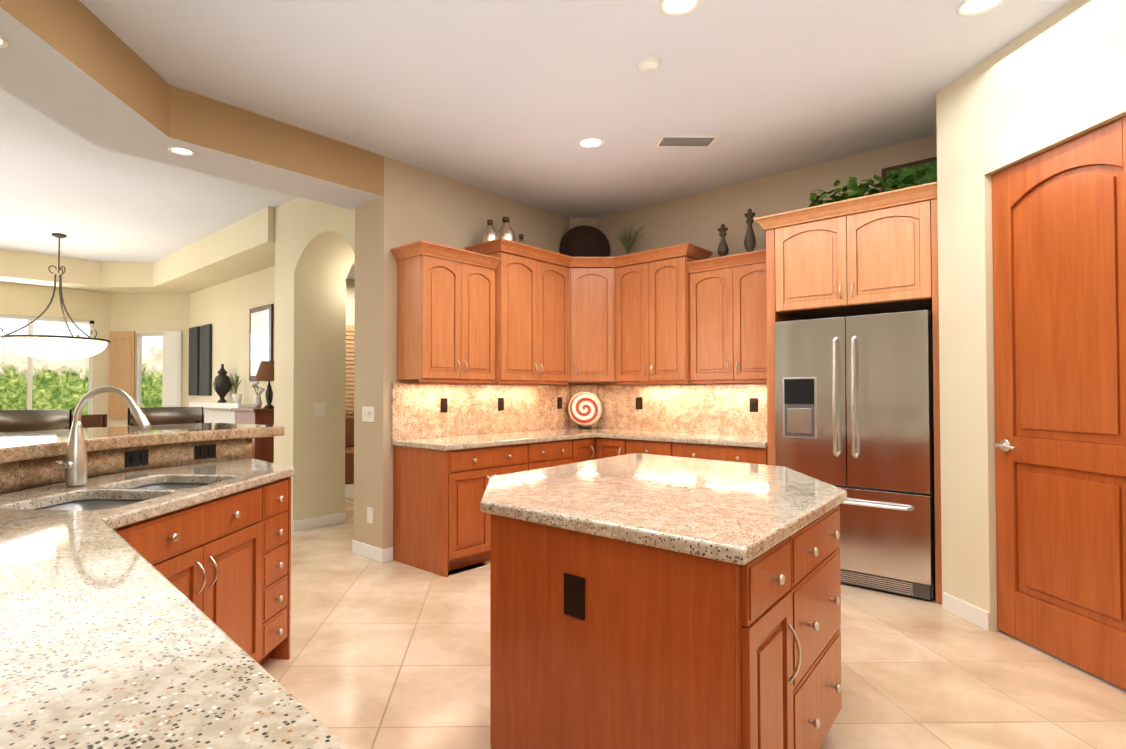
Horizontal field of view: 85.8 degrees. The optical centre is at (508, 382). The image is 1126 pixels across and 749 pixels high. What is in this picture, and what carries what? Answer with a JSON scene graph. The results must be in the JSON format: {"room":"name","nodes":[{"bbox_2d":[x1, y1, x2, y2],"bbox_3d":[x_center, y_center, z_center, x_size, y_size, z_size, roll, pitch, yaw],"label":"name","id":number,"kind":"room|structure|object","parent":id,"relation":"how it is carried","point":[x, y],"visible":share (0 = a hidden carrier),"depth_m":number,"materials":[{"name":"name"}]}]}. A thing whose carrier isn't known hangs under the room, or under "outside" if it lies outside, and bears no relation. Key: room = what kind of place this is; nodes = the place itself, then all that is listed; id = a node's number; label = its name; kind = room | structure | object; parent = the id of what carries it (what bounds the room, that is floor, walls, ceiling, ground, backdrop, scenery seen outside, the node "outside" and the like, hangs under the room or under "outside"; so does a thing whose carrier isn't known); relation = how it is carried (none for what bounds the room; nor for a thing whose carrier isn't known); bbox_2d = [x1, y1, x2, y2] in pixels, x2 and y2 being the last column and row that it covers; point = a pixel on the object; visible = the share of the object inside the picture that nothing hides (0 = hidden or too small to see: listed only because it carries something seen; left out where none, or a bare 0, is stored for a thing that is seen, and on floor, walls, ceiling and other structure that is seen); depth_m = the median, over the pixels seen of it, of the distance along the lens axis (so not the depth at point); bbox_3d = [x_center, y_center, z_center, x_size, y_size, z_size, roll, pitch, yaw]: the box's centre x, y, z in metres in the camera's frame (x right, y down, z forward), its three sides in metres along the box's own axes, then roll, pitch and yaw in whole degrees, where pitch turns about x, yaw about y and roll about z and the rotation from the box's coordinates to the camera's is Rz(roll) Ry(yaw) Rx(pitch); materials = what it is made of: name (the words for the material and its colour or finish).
{"room":"kitchen","nodes":[
{"label":"kitchen","id":0,"kind":"room"},
{"bbox_2d":[0,207,274,293],"bbox_3d":[-5.218,-1.530,6.188,4.647,0.339,4.618,-1,-1,44],"label":"ceiling soffit","id":1,"kind":"structure","parent":0,"point":[243,247],"depth_m":7.71,"materials":[{"name":"beige paint"}]},
{"bbox_2d":[0,0,1071,279],"bbox_3d":[-1.670,-1.761,6.150,15.800,0.120,10.100,-1,-1,44],"label":"ceiling","id":2,"kind":"structure","parent":0,"point":[518,100],"depth_m":3.63,"materials":[{"name":"paint"}]},
{"bbox_2d":[0,233,110,360],"bbox_3d":[-5.140,-0.972,6.840,1.004,1.435,1.067,-1,-1,44],"label":"pendant chandelier","id":3,"kind":"object","parent":2,"relation":"hanging from","point":[55,347],"visible":1,"depth_m":6.62,"materials":[{"name":"white glass"}]},
{"bbox_2d":[0,0,383,209],"bbox_3d":[-1.605,-1.609,2.351,3.120,0.310,4.140,-1,-1,44],"label":"ceiling beam","id":4,"kind":"structure","parent":2,"relation":"attached to","point":[79,68],"depth_m":3.47,"materials":[{"name":"paint"}]},
{"bbox_2d":[0,35,7,47],"bbox_3d":[-2.195,-1.447,2.530,0.150,0.008,0.150,-1,-1,44],"label":"recessed light","id":5,"kind":"object","parent":4,"relation":"attached to","point":[3,42],"visible":1,"depth_m":2.56,"materials":[{"name":"white"}]},
{"bbox_2d":[168,146,194,155],"bbox_3d":[-2.015,-1.427,3.720,0.150,0.008,0.150,-1,-1,44],"label":"recessed light","id":6,"kind":"object","parent":4,"relation":"attached to","point":[181,151],"visible":1,"depth_m":3.71,"materials":[{"name":"white glass"}]},
{"bbox_2d":[577,137,603,148],"bbox_3d":[0.592,-1.727,4.345,0.190,0.008,0.190,-1,-1,44],"label":"recessed light","id":7,"kind":"object","parent":2,"relation":"in","point":[590,142],"visible":1,"depth_m":4.34,"materials":[{"name":"white"}]},
{"bbox_2d":[637,56,659,71],"bbox_3d":[0.764,-1.732,3.287,0.120,0.034,0.120,-1,-1,44],"label":"smoke detector","id":8,"kind":"object","parent":2,"relation":"attached to","point":[648,63],"visible":0.98,"depth_m":3.26,"materials":[{"name":"white plastic"}]},
{"bbox_2d":[659,0,701,15],"bbox_3d":[0.792,-1.753,2.785,0.190,0.008,0.190,-1,-1,44],"label":"recessed light","id":9,"kind":"object","parent":2,"relation":"in","point":[676,7],"visible":1,"depth_m":2.81,"materials":[{"name":"white"}]},
{"bbox_2d":[655,135,717,146],"bbox_3d":[1.271,-1.726,4.313,0.400,0.012,0.170,0,-1,-1],"label":"ceiling vent","id":10,"kind":"object","parent":2,"relation":"in","point":[683,141],"visible":1,"depth_m":4.31,"materials":[{"name":"white metal"}]},
{"bbox_2d":[956,0,1005,15],"bbox_3d":[2.186,-1.753,2.785,0.190,0.008,0.190,-1,-1,44],"label":"recessed light","id":11,"kind":"object","parent":2,"relation":"in","point":[972,7],"visible":1,"depth_m":2.81,"materials":[{"name":"white"}]},
{"bbox_2d":[0,0,1125,630],"bbox_3d":[-0.638,-0.177,5.193,12.818,3.080,9.840,-1,-1,44],"label":"wall","id":12,"kind":"structure","parent":0,"point":[1054,80],"depth_m":4.72,"materials":[{"name":"paint"}]},
{"bbox_2d":[0,314,163,414],"bbox_3d":[-6.352,-0.185,8.014,0.627,1.450,3.152,-1,-1,44],"label":"window frames","id":13,"kind":"structure","parent":12,"relation":"in","point":[90,376],"depth_m":8.71,"materials":[{"name":"white wood"}]},
{"bbox_2d":[109,331,181,418],"bbox_3d":[-5.319,-0.117,8.837,1.040,1.280,0.042,0,-1,-1],"label":"shutters","id":14,"kind":"object","parent":13,"relation":"attached to","point":[122,360],"visible":0.85,"depth_m":8.82,"materials":[{"name":"brown wood"}]},
{"bbox_2d":[188,326,198,394],"bbox_3d":[-4.525,-0.309,8.685,0.340,0.980,0.037,-1,-1,44],"label":"art panel","id":15,"kind":"object","parent":12,"relation":"attached to","point":[193,387],"depth_m":8.64,"materials":[{"name":"grey wood"}]},
{"bbox_2d":[199,324,211,395],"bbox_3d":[-4.195,-0.314,8.364,0.340,0.980,0.037,-1,-1,44],"label":"art panel","id":16,"kind":"object","parent":12,"relation":"attached to","point":[200,355],"depth_m":8.32,"materials":[{"name":"grey"}]},
{"bbox_2d":[249,304,272,380],"bbox_3d":[-2.936,-0.465,7.150,0.600,0.880,0.031,-1,-1,44],"label":"wall mirror","id":17,"kind":"object","parent":12,"relation":"attached to","point":[260,333],"visible":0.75,"depth_m":7.14,"materials":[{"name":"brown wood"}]},
{"bbox_2d":[291,512,345,531],"bbox_3d":[-1.795,1.322,5.746,0.013,0.100,0.566,-1,-1,44],"label":"baseboard","id":18,"kind":"structure","parent":12,"relation":"attached to","point":[308,523],"depth_m":5.73,"materials":[{"name":"white wood"}]},
{"bbox_2d":[314,403,324,415],"bbox_3d":[-1.802,0.252,5.757,0.012,0.120,0.115,-1,-1,44],"label":"switch plate","id":19,"kind":"object","parent":12,"relation":"attached to","point":[319,408],"depth_m":5.76,"materials":[{"name":"white plastic"}]},
{"bbox_2d":[345,325,353,413],"bbox_3d":[-2.516,-0.215,9.523,0.050,1.400,1.800,-1,-1,44],"label":"shutters","id":20,"kind":"object","parent":12,"relation":"attached to","point":[349,397],"visible":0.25,"depth_m":9.52,"materials":[{"name":"brown wood"}]},
{"bbox_2d":[362,406,374,421],"bbox_3d":[-1.094,0.245,4.699,0.165,0.120,0.012,-1,-1,44],"label":"switch plate","id":21,"kind":"object","parent":12,"relation":"attached to","point":[368,414],"depth_m":4.69,"materials":[{"name":"white plastic"}]},
{"bbox_2d":[352,539,385,562],"bbox_3d":[-1.089,1.305,4.678,0.413,0.100,0.017,-1,-1,44],"label":"baseboard","id":22,"kind":"structure","parent":12,"relation":"attached to","point":[372,552],"depth_m":4.65,"materials":[{"name":"white wood"}]},
{"bbox_2d":[367,507,372,523],"bbox_3d":[-1.071,1.024,4.667,0.075,0.120,0.008,-1,-1,44],"label":"switch plate","id":23,"kind":"object","parent":12,"relation":"attached to","point":[369,510],"depth_m":4.66,"materials":[{"name":"white plastic"}]},
{"bbox_2d":[390,240,500,382],"bbox_3d":[-0.483,-0.512,4.778,0.383,1.026,0.823,-1,-1,44],"label":"upper cabinet","id":24,"kind":"object","parent":12,"relation":"attached to","point":[445,321],"visible":1,"depth_m":4.62,"materials":[{"name":"brown wood"}]},
{"bbox_2d":[470,252,568,383],"bbox_3d":[0.129,-0.531,5.388,0.412,1.085,0.900,-1,-1,44],"label":"upper cabinet","id":25,"kind":"object","parent":12,"relation":"attached to","point":[531,321],"visible":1,"depth_m":5.22,"materials":[{"name":"brown wood"}]},
{"bbox_2d":[391,383,766,439],"bbox_3d":[0.707,0.220,4.723,2.150,0.436,2.388,-1,-1,44],"label":"backsplash","id":26,"kind":"structure","parent":12,"relation":"attached to","point":[416,412],"depth_m":5.36,"materials":[{"name":"stone"}]},
{"bbox_2d":[441,398,447,411],"bbox_3d":[-0.528,0.184,4.958,0.008,0.115,0.070,-1,-1,44],"label":"outlet","id":27,"kind":"object","parent":26,"relation":"attached to","point":[444,401],"depth_m":4.96,"materials":[{"name":"brown plastic"}]},
{"bbox_2d":[498,398,503,410],"bbox_3d":[-0.066,0.192,5.435,0.008,0.115,0.070,-1,-1,44],"label":"outlet","id":28,"kind":"object","parent":26,"relation":"attached to","point":[500,400],"depth_m":5.43,"materials":[{"name":"brown plastic"}]},
{"bbox_2d":[557,397,561,408],"bbox_3d":[0.515,0.202,6.034,0.008,0.115,0.070,-1,-1,44],"label":"outlet","id":29,"kind":"object","parent":26,"relation":"attached to","point":[559,399],"depth_m":6.03,"materials":[{"name":"brown plastic"}]},
{"bbox_2d":[636,397,641,408],"bbox_3d":[1.258,0.198,5.818,0.070,0.115,0.008,-1,-1,44],"label":"outlet","id":30,"kind":"object","parent":26,"relation":"attached to","point":[638,399],"depth_m":5.81,"materials":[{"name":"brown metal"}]},
{"bbox_2d":[750,398,757,411],"bbox_3d":[2.053,0.186,5.047,0.070,0.115,0.008,-1,-1,44],"label":"outlet","id":31,"kind":"object","parent":26,"relation":"attached to","point":[753,404],"depth_m":5.04,"materials":[{"name":"brown plastic"}]},
{"bbox_2d":[568,268,616,382],"bbox_3d":[0.774,-0.536,5.862,0.678,1.060,0.678,-1,-1,44],"label":"upper cabinet","id":32,"kind":"object","parent":12,"relation":"attached to","point":[592,337],"visible":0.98,"depth_m":5.59,"materials":[{"name":"brown wood"}]},
{"bbox_2d":[482,219,497,242],"bbox_3d":[-0.156,-1.246,5.160,0.136,0.295,0.134,-1,-1,44],"label":"bottle","id":33,"kind":"object","parent":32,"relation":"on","point":[489,233],"visible":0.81,"depth_m":5.12,"materials":[{"name":"beige"}]},
{"bbox_2d":[497,217,515,241],"bbox_3d":[-0.024,-1.274,5.297,0.176,0.355,0.173,-1,-1,44],"label":"bottle","id":34,"kind":"object","parent":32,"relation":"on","point":[505,231],"visible":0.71,"depth_m":5.24,"materials":[{"name":"beige"}]},
{"bbox_2d":[518,234,524,243],"bbox_3d":[0.116,-1.216,5.440,0.116,0.245,0.114,-1,-1,44],"label":"bottle","id":35,"kind":"object","parent":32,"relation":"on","point":[521,237],"visible":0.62,"depth_m":5.42,"materials":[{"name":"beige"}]},
{"bbox_2d":[559,225,609,256],"bbox_3d":[0.770,-1.343,6.092,0.510,0.509,0.122,0,-1,-1],"label":"woven tray","id":36,"kind":"object","parent":32,"relation":"on","point":[584,241],"visible":0.69,"depth_m":6.11,"materials":[{"name":"brown wicker"}]},
{"bbox_2d":[464,238,712,267],"bbox_3d":[0.716,-1.120,5.254,1.454,0.085,1.644,-1,-1,44],"label":"crown molding","id":37,"kind":"structure","parent":32,"relation":"attached to","point":[567,261],"depth_m":5.26,"materials":[{"name":"brown wood"}]},
{"bbox_2d":[616,223,644,253],"bbox_3d":[1.167,-1.308,5.727,0.289,0.438,0.254,-1,-1,44],"label":"grass plant","id":38,"kind":"object","parent":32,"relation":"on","point":[627,242],"visible":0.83,"depth_m":5.71,"materials":[{"name":"green plant"}]},
{"bbox_2d":[615,256,702,383],"bbox_3d":[1.364,-0.530,5.473,0.710,1.085,0.412,-1,-1,44],"label":"upper cabinet","id":39,"kind":"object","parent":12,"relation":"attached to","point":[652,306],"visible":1,"depth_m":5.32,"materials":[{"name":"brown wood"}]},
{"bbox_2d":[685,249,766,383],"bbox_3d":[1.904,-0.509,4.970,0.761,1.026,0.383,-1,-1,44],"label":"upper cabinet","id":40,"kind":"object","parent":12,"relation":"attached to","point":[728,324],"visible":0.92,"depth_m":4.90,"materials":[{"name":"brown wood"}]},
{"bbox_2d":[717,224,728,256],"bbox_3d":[1.818,-1.185,5.112,0.100,0.330,0.100,-1,-1,44],"label":"candlestick","id":41,"kind":"object","parent":40,"relation":"on","point":[722,249],"visible":0.81,"depth_m":5.09,"materials":[{"name":"brown wood"}]},
{"bbox_2d":[744,208,755,251],"bbox_3d":[1.983,-1.227,4.952,0.100,0.410,0.100,-1,-1,44],"label":"candlestick","id":42,"kind":"object","parent":40,"relation":"on","point":[750,242],"visible":0.69,"depth_m":4.93,"materials":[{"name":"brown wood"}]},
{"bbox_2d":[991,116,1125,689],"bbox_3d":[2.640,0.090,2.846,0.593,2.444,0.599,-1,-1,44],"label":"pantry door","id":43,"kind":"structure","parent":12,"relation":"in","point":[1059,259],"depth_m":2.85,"materials":[{"name":"brown wood"}]},
{"bbox_2d":[262,483,1125,748],"bbox_3d":[-1.670,1.438,6.097,15.800,0.120,10.100,-1,-1,44],"label":"floor","id":44,"kind":"structure","parent":0,"point":[393,654],"depth_m":2.77,"materials":[{"name":"tile"}]},
{"bbox_2d":[0,410,71,431],"bbox_3d":[-2.904,0.751,3.544,0.546,1.171,0.546,-1,-1,44],"label":"bar stool","id":45,"kind":"object","parent":44,"relation":"on","point":[22,420],"visible":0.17,"depth_m":3.78,"materials":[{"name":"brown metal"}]},
{"bbox_2d":[71,414,106,427],"bbox_3d":[-4.378,0.848,6.087,0.440,1.060,0.460,-1,-1,44],"label":"dining chair","id":46,"kind":"object","parent":44,"relation":"on","point":[94,421],"visible":0.08,"depth_m":6.02,"materials":[{"name":"brown wood"}]},
{"bbox_2d":[41,500,140,551],"bbox_3d":[-1.467,0.870,1.838,0.500,0.876,0.435,-1,-1,44],"label":"base cabinet","id":47,"kind":"object","parent":44,"relation":"on","point":[131,533],"depth_m":1.87,"materials":[{"name":"brown wood"}]},
{"bbox_2d":[0,438,251,494],"bbox_3d":[-1.710,0.796,1.986,1.816,1.028,2.350,-1,-1,44],"label":"backsplash","id":48,"kind":"structure","parent":44,"relation":"on","point":[25,474],"depth_m":2.75,"materials":[{"name":"stone"}]},
{"bbox_2d":[0,423,283,463],"bbox_3d":[-2.029,0.256,2.214,1.075,0.055,3.345,0,-1,9],"label":"raised bar","id":49,"kind":"object","parent":48,"relation":"on","point":[21,446],"visible":0.94,"depth_m":2.85,"materials":[{"name":"stone"}]},
{"bbox_2d":[128,407,202,425],"bbox_3d":[-2.416,0.764,4.309,0.475,1.171,0.496,-1,-1,44],"label":"bar stool","id":50,"kind":"object","parent":44,"relation":"on","point":[168,415],"visible":0.1,"depth_m":4.51,"materials":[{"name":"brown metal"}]},
{"bbox_2d":[139,552,216,607],"bbox_3d":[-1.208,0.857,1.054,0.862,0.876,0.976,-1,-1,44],"label":"base cabinet","id":51,"kind":"object","parent":44,"relation":"on","point":[198,598],"depth_m":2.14,"materials":[{"name":"brown wood"}]},
{"bbox_2d":[141,482,290,647],"bbox_3d":[-1.135,0.876,2.219,0.554,0.876,0.689,-1,-1,44],"label":"base cabinet","id":52,"kind":"object","parent":44,"relation":"on","point":[223,563],"depth_m":2.46,"materials":[{"name":"brown wood"}]},
{"bbox_2d":[189,402,254,422],"bbox_3d":[-3.694,0.830,7.734,1.650,1.150,0.220,-1,-1,44],"label":"mantel","id":53,"kind":"object","parent":44,"relation":"on","point":[215,412],"visible":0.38,"depth_m":7.67,"materials":[{"name":"white wood"}]},
{"bbox_2d":[213,364,230,402],"bbox_3d":[-3.660,0.003,7.718,0.210,0.500,0.207,-1,-1,44],"label":"urn","id":54,"kind":"object","parent":53,"relation":"on","point":[222,383],"visible":1,"depth_m":7.66,"materials":[{"name":"black ceramic"}]},
{"bbox_2d":[230,373,242,402],"bbox_3d":[-3.328,0.057,7.359,0.156,0.381,0.174,-1,-1,44],"label":"mantel plant","id":55,"kind":"object","parent":53,"relation":"on","point":[237,398],"visible":1,"depth_m":7.35,"materials":[{"name":"green plant"}]},
{"bbox_2d":[199,604,289,665],"bbox_3d":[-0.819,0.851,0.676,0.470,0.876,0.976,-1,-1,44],"label":"base cabinet","id":56,"kind":"object","parent":44,"relation":"on","point":[262,648],"depth_m":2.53,"materials":[{"name":"brown wood"}]},
{"bbox_2d":[231,407,273,462],"bbox_3d":[-2.698,0.832,6.607,0.590,1.110,0.446,-1,-1,44],"label":"base cabinet","id":57,"kind":"object","parent":44,"relation":"on","point":[262,448],"visible":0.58,"depth_m":6.37,"materials":[{"name":"brown wood"}]},
{"bbox_2d":[251,381,264,407],"bbox_3d":[-2.788,0.129,6.716,0.157,0.296,0.158,-1,-1,44],"label":"flower vase","id":58,"kind":"object","parent":57,"relation":"on","point":[257,402],"visible":1,"depth_m":6.69,"materials":[{"name":"white ceramic"}]},
{"bbox_2d":[255,361,273,407],"bbox_3d":[-2.603,0.020,6.566,0.300,0.510,0.300,-1,-1,44],"label":"table lamp","id":59,"kind":"object","parent":57,"relation":"on","point":[265,371],"visible":0.88,"depth_m":6.48,"materials":[{"name":"brown fabric"}]},
{"bbox_2d":[273,476,290,487],"bbox_3d":[-1.368,0.886,2.786,0.683,0.876,0.569,-1,-1,44],"label":"base cabinet","id":60,"kind":"object","parent":44,"relation":"on","point":[287,480],"depth_m":2.87,"materials":[{"name":"brown wood"}]},
{"bbox_2d":[0,458,349,748],"bbox_3d":[-0.369,0.394,0.776,5.098,0.040,2.229,-1,-1,44],"label":"countertop","id":61,"kind":"structure","parent":60,"relation":"on","point":[111,637],"depth_m":0.87,"materials":[{"name":"stone"}]},
{"bbox_2d":[40,500,142,509],"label":"sink","id":62,"kind":"object","parent":61,"relation":"attached to","point":[93,505],"depth_m":2.25,"materials":[{"name":"silver metal"}]},
{"bbox_2d":[55,386,150,486],"bbox_3d":[-1.560,0.204,2.305,0.281,0.388,0.279,-1,-1,44],"label":"faucet","id":63,"kind":"object","parent":61,"relation":"on","point":[74,465],"visible":1,"depth_m":2.31,"materials":[{"name":"silver metal"}]},
{"bbox_2d":[138,484,207,488],"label":"sink","id":64,"kind":"object","parent":61,"relation":"attached to","point":[157,486],"depth_m":2.66,"materials":[{"name":"silver metal"}]},
{"bbox_2d":[345,484,353,499],"bbox_3d":[-1.064,1.405,8.087,1.900,0.012,2.400,-1,-1,44],"label":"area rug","id":65,"kind":"object","parent":44,"relation":"on","point":[349,491],"visible":0.07,"depth_m":7.66,"materials":[{"name":"beige"}]},
{"bbox_2d":[345,415,353,483],"bbox_3d":[-2.176,0.969,9.174,0.900,0.920,2.000,-1,-1,44],"label":"sofa","id":66,"kind":"object","parent":44,"relation":"on","point":[349,449],"depth_m":8.80,"materials":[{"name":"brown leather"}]},
{"bbox_2d":[393,443,536,576],"bbox_3d":[-0.335,0.918,4.721,0.641,0.876,0.911,-1,-1,44],"label":"base cabinet","id":67,"kind":"object","parent":44,"relation":"on","point":[441,523],"depth_m":4.38,"materials":[{"name":"brown wood"}]},
{"bbox_2d":[537,439,580,468],"bbox_3d":[0.138,0.926,5.208,0.641,0.876,0.692,-1,-1,44],"label":"base cabinet","id":68,"kind":"object","parent":44,"relation":"on","point":[552,453],"depth_m":5.06,"materials":[{"name":"brown wood"}]},
{"bbox_2d":[392,428,611,450],"bbox_3d":[0.170,0.468,5.239,0.657,0.040,2.388,-1,-1,44],"label":"countertop","id":69,"kind":"structure","parent":68,"relation":"on","point":[447,443],"depth_m":4.77,"materials":[{"name":"stone"}]},
{"bbox_2d":[581,437,596,461],"bbox_3d":[0.426,0.931,5.505,0.641,0.876,0.379,-1,-1,44],"label":"base cabinet","id":70,"kind":"object","parent":44,"relation":"on","point":[588,445],"depth_m":5.38,"materials":[{"name":"brown wood"}]},
{"bbox_2d":[597,438,624,458],"bbox_3d":[1.119,0.931,5.537,0.305,0.876,0.628,-1,-1,44],"label":"base cabinet","id":71,"kind":"object","parent":44,"relation":"on","point":[608,447],"depth_m":5.33,"materials":[{"name":"brown wood"}]},
{"bbox_2d":[625,439,672,455],"bbox_3d":[1.364,0.927,5.299,0.501,0.876,0.628,-1,-1,44],"label":"base cabinet","id":72,"kind":"object","parent":44,"relation":"on","point":[631,446],"depth_m":5.05,"materials":[{"name":"brown wood"}]},
{"bbox_2d":[490,505,841,748],"bbox_3d":[0.663,0.881,2.483,1.357,0.875,1.695,-1,-1,44],"label":"kitchen island","id":73,"kind":"object","parent":44,"relation":"on","point":[598,642],"visible":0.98,"depth_m":1.70,"materials":[{"name":"brown wood"}]},
{"bbox_2d":[480,453,846,564],"bbox_3d":[0.654,0.422,2.506,1.398,0.042,1.759,-1,-1,44],"label":"island countertop","id":74,"kind":"structure","parent":73,"relation":"on","point":[739,513],"depth_m":2.01,"materials":[{"name":"stone"}]},
{"bbox_2d":[673,442,767,464],"bbox_3d":[1.818,0.920,4.859,0.763,0.876,0.628,-1,-1,44],"label":"base cabinet","id":75,"kind":"object","parent":44,"relation":"on","point":[753,455],"depth_m":4.61,"materials":[{"name":"brown wood"}]},
{"bbox_2d":[596,429,767,447],"bbox_3d":[1.549,0.466,5.113,1.490,0.040,0.648,-1,-1,44],"label":"countertop","id":76,"kind":"structure","parent":75,"relation":"on","point":[661,436],"depth_m":4.99,"materials":[{"name":"stone"}]},
{"bbox_2d":[753,182,941,603],"bbox_3d":[2.423,0.072,4.246,1.105,2.551,0.685,-1,-1,44],"label":"cabinet","id":77,"kind":"object","parent":44,"relation":"on","point":[877,253],"visible":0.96,"depth_m":4.00,"materials":[{"name":"brown wood"}]},
{"bbox_2d":[809,169,926,206],"bbox_3d":[2.474,-1.294,4.258,0.811,0.301,0.320,-1,-1,44],"label":"ivy plant","id":78,"kind":"object","parent":77,"relation":"on","point":[860,190],"visible":0.46,"depth_m":4.21,"materials":[{"name":"green plant"}]},
{"bbox_2d":[881,157,936,191],"bbox_3d":[2.848,-1.353,4.237,0.400,0.418,0.086,-1,-1,44],"label":"picture","id":79,"kind":"object","parent":77,"relation":"on","point":[910,168],"visible":0.21,"depth_m":4.24,"materials":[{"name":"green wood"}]},
{"bbox_2d":[775,310,935,599],"bbox_3d":[2.427,0.449,4.180,0.910,1.765,0.711,-1,-1,44],"label":"fridge","id":80,"kind":"object","parent":44,"relation":"on","point":[854,407],"visible":0.79,"depth_m":3.88,"materials":[{"name":"grey metal"}]},
{"label":"outside","id":81,"kind":"structure","parent":0,"visible":0},
{"bbox_2d":[0,318,85,414],"bbox_3d":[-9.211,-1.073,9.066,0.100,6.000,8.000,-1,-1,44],"label":"window","id":82,"kind":"structure","parent":81,"point":[58,384],"depth_m":10.28,"materials":[{"name":"glass"}]},
{"bbox_2d":[85,324,162,414],"bbox_3d":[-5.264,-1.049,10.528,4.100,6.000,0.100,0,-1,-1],"label":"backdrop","id":83,"kind":"structure","parent":81,"point":[152,364],"depth_m":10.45,"materials":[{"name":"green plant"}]},
{"bbox_3d":[0.770,0.391,6.066,0.188,0.145,0.188,-1,-1,44],"label":"plate stand","id":84,"kind":"object","parent":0,"visible":0},
{"bbox_2d":[568,392,601,424],"bbox_3d":[0.770,0.260,6.065,0.344,0.344,0.034,0,-13,-1],"label":"decorative plate","id":85,"kind":"object","parent":84,"relation":"on","point":[584,408],"visible":1,"depth_m":6.06,"materials":[{"name":"ceramic"}]}
]}

